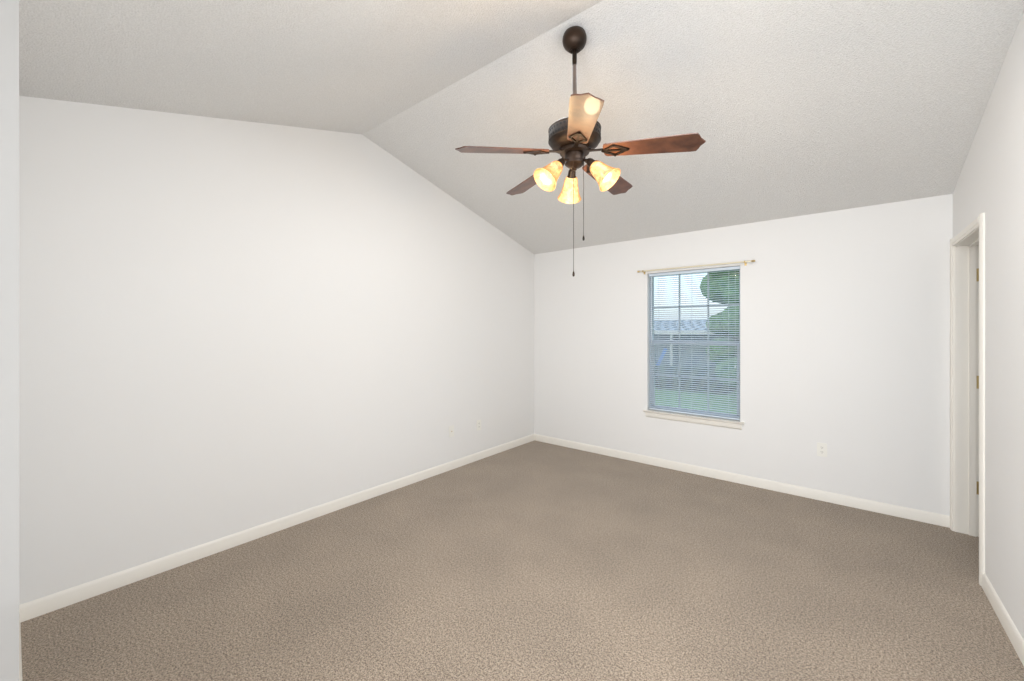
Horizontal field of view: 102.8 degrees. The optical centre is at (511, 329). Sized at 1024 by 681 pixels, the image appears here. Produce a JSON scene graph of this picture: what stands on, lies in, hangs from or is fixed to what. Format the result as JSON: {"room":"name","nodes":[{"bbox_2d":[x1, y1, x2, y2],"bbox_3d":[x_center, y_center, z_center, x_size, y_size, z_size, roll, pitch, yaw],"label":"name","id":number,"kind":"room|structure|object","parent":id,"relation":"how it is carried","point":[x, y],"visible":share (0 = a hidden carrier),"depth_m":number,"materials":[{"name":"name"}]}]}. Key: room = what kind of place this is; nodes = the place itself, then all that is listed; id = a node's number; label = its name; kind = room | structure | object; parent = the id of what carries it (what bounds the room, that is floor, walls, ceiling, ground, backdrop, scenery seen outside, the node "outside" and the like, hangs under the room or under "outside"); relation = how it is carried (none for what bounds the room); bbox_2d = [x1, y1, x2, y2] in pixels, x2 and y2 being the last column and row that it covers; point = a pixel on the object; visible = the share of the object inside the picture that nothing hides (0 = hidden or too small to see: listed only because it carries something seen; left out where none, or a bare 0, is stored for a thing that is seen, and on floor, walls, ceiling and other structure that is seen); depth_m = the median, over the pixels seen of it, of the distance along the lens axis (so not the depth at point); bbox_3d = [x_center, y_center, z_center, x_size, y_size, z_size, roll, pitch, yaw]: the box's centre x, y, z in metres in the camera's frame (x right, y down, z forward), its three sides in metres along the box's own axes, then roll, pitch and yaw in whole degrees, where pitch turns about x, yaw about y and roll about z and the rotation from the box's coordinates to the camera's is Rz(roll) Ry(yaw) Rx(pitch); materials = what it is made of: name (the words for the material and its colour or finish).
{"room":"empty bedroom","nodes":[
{"label":"empty bedroom","id":0,"kind":"room"},
{"bbox_2d":[0,0,18,680],"bbox_3d":[-2.184,-0.230,1.412,1.170,3.350,0.607,0,0,39],"label":"wall","id":1,"kind":"structure","parent":0,"point":[9,340],"depth_m":1.26,"materials":[{"name":"grey paint"}]},
{"bbox_2d":[19,612,21,680],"bbox_3d":[-1.988,1.403,1.652,1.170,0.083,0.013,0,0,39],"label":"baseboard","id":2,"kind":"structure","parent":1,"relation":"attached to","point":[20,666],"depth_m":1.74,"materials":[{"name":"white paint"}]},
{"bbox_2d":[19,96,533,604],"bbox_3d":[-1.367,-0.230,3.450,0.140,3.350,5.080,0,0,39],"label":"wall","id":3,"kind":"structure","parent":0,"point":[229,326],"depth_m":2.72,"materials":[{"name":"white paint"}]},
{"bbox_2d":[19,434,533,622],"bbox_3d":[-1.071,1.403,3.692,0.013,0.083,4.333,0,0,39],"label":"baseboard","id":4,"kind":"structure","parent":3,"relation":"attached to","point":[56,601],"depth_m":2.67,"materials":[{"name":"white paint"}]},
{"bbox_2d":[449,425,453,436],"bbox_3d":[-0.626,1.050,4.239,0.012,0.115,0.070,0,0,39],"label":"outlet","id":5,"kind":"object","parent":3,"relation":"attached to","point":[451,431],"visible":1,"depth_m":4.24,"materials":[{"name":"white plastic"}]},
{"bbox_2d":[477,419,480,430],"bbox_3d":[-0.368,1.060,4.559,0.007,0.115,0.070,0,0,39],"label":"duplex electrical outlet","id":6,"kind":"object","parent":3,"relation":"attached to","point":[478,424],"visible":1,"depth_m":4.55,"materials":[{"name":"white plastic"}]},
{"bbox_2d":[19,0,1023,253],"bbox_3d":[0.195,-1.381,2.267,4.056,0.847,5.220,0,0,39],"label":"ceiling","id":7,"kind":"structure","parent":0,"point":[788,108],"depth_m":2.38,"materials":[{"name":"white paint"}]},
{"bbox_2d":[455,26,705,276],"bbox_3d":[0.381,-0.962,2.291,1.243,1.351,1.194,0,0,39],"label":"ceiling fan","id":8,"kind":"object","parent":7,"relation":"hanging from","point":[574,138],"visible":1,"depth_m":2.16,"materials":[{"name":"brown wood"}]},
{"bbox_2d":[21,440,1023,680],"bbox_3d":[0.195,1.505,2.267,4.056,0.120,5.220,0,0,39],"label":"floor","id":9,"kind":"structure","parent":0,"point":[534,560],"depth_m":2.22,"materials":[{"name":"beige carpet"}]},
{"bbox_2d":[534,194,952,515],"bbox_3d":[1.800,-0.230,4.236,4.056,3.350,0.140,0,0,39],"label":"wall","id":10,"kind":"structure","parent":0,"point":[845,335],"depth_m":3.58,"materials":[{"name":"white paint"}]},
{"bbox_2d":[643,409,743,429],"bbox_3d":[1.820,0.902,4.154,0.960,0.075,0.105,0,0,39],"label":"window sill","id":11,"kind":"structure","parent":10,"relation":"attached to","point":[705,420],"depth_m":4.10,"materials":[{"name":"white paint"}]},
{"bbox_2d":[650,269,739,417],"bbox_3d":[1.872,0.128,4.218,0.890,1.475,0.067,0,0,39],"label":"window","id":12,"kind":"structure","parent":10,"relation":"in","point":[707,275],"depth_m":4.20,"materials":[{"name":"clear glass"}]},
{"bbox_2d":[649,266,739,419],"bbox_3d":[1.829,0.125,4.165,0.878,1.464,0.044,0,0,39],"label":"mini blinds","id":13,"kind":"object","parent":12,"relation":"attached to","point":[689,381],"visible":0.96,"depth_m":4.14,"materials":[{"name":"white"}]},
{"bbox_2d":[637,260,754,273],"bbox_3d":[1.804,-0.624,4.106,1.115,0.042,0.056,0,0,39],"label":"curtain rod","id":14,"kind":"object","parent":10,"relation":"attached to","point":[744,262],"visible":0.98,"depth_m":4.03,"materials":[{"name":"beige"}]},
{"bbox_2d":[534,434,949,527],"bbox_3d":[1.752,1.403,4.176,3.776,0.083,0.013,0,0,39],"label":"baseboard","id":15,"kind":"structure","parent":10,"relation":"attached to","point":[895,510],"depth_m":3.69,"materials":[{"name":"white paint"}]},
{"bbox_2d":[817,442,826,456],"bbox_3d":[2.627,1.015,3.466,0.070,0.115,0.007,0,0,39],"label":"outlet","id":16,"kind":"object","parent":10,"relation":"attached to","point":[821,449],"visible":1,"depth_m":3.46,"materials":[{"name":"white plastic"}]},
{"bbox_2d":[953,10,1023,639],"bbox_3d":[1.668,-0.230,0.975,0.140,3.350,5.080,0,0,39],"label":"wall","id":17,"kind":"structure","parent":0,"point":[990,183],"depth_m":2.02,"materials":[{"name":"white paint"}]},
{"bbox_2d":[950,213,984,585],"bbox_3d":[2.980,0.393,2.598,0.157,2.104,0.884,0,0,39],"label":"door frame","id":18,"kind":"structure","parent":17,"relation":"in","point":[966,389],"depth_m":2.89,"materials":[{"name":"white paint"}]},
{"bbox_2d":[977,268,978,494],"bbox_3d":[3.573,0.419,2.629,0.795,2.027,0.163,0,0,39],"label":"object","id":19,"kind":"structure","parent":18,"relation":"attached to","point":[978,383],"depth_m":2.86,"materials":[{"name":"white metal"}]},
{"bbox_2d":[981,573,1023,665],"bbox_3d":[1.370,1.403,0.731,0.013,0.083,4.045,0,0,39],"label":"baseboard","id":20,"kind":"structure","parent":17,"relation":"attached to","point":[1010,628],"depth_m":1.98,"materials":[{"name":"white paint"}]},
{"label":"outside","id":21,"kind":"structure","parent":0,"visible":0},
{"bbox_2d":[655,388,736,413],"bbox_3d":[18.583,1.795,35.712,70.000,0.100,69.860,0,0,39],"label":"lawn","id":22,"kind":"structure","parent":21,"point":[697,400],"depth_m":10.27,"materials":[{"name":"green plant"}]},
{"bbox_2d":[654,320,719,367],"bbox_3d":[3.831,0.648,17.426,10.750,2.193,4.611,0,0,39],"label":"shed","id":23,"kind":"object","parent":22,"relation":"on","point":[684,321],"depth_m":13.46,"materials":[{"name":"grey"}]},
{"bbox_2d":[655,365,735,392],"bbox_3d":[1.438,1.355,14.699,12.212,0.780,0.943,0,0,39],"label":"hedge","id":24,"kind":"object","parent":22,"relation":"on","point":[688,378],"depth_m":11.45,"materials":[{"name":"green plant"}]},
{"bbox_2d":[700,270,738,386],"bbox_3d":[5.607,-2.063,9.403,2.281,7.616,2.397,0,0,39],"label":"tree","id":25,"kind":"object","parent":22,"relation":"on","point":[726,280],"depth_m":9.14,"materials":[{"name":"green plant"}]}
]}

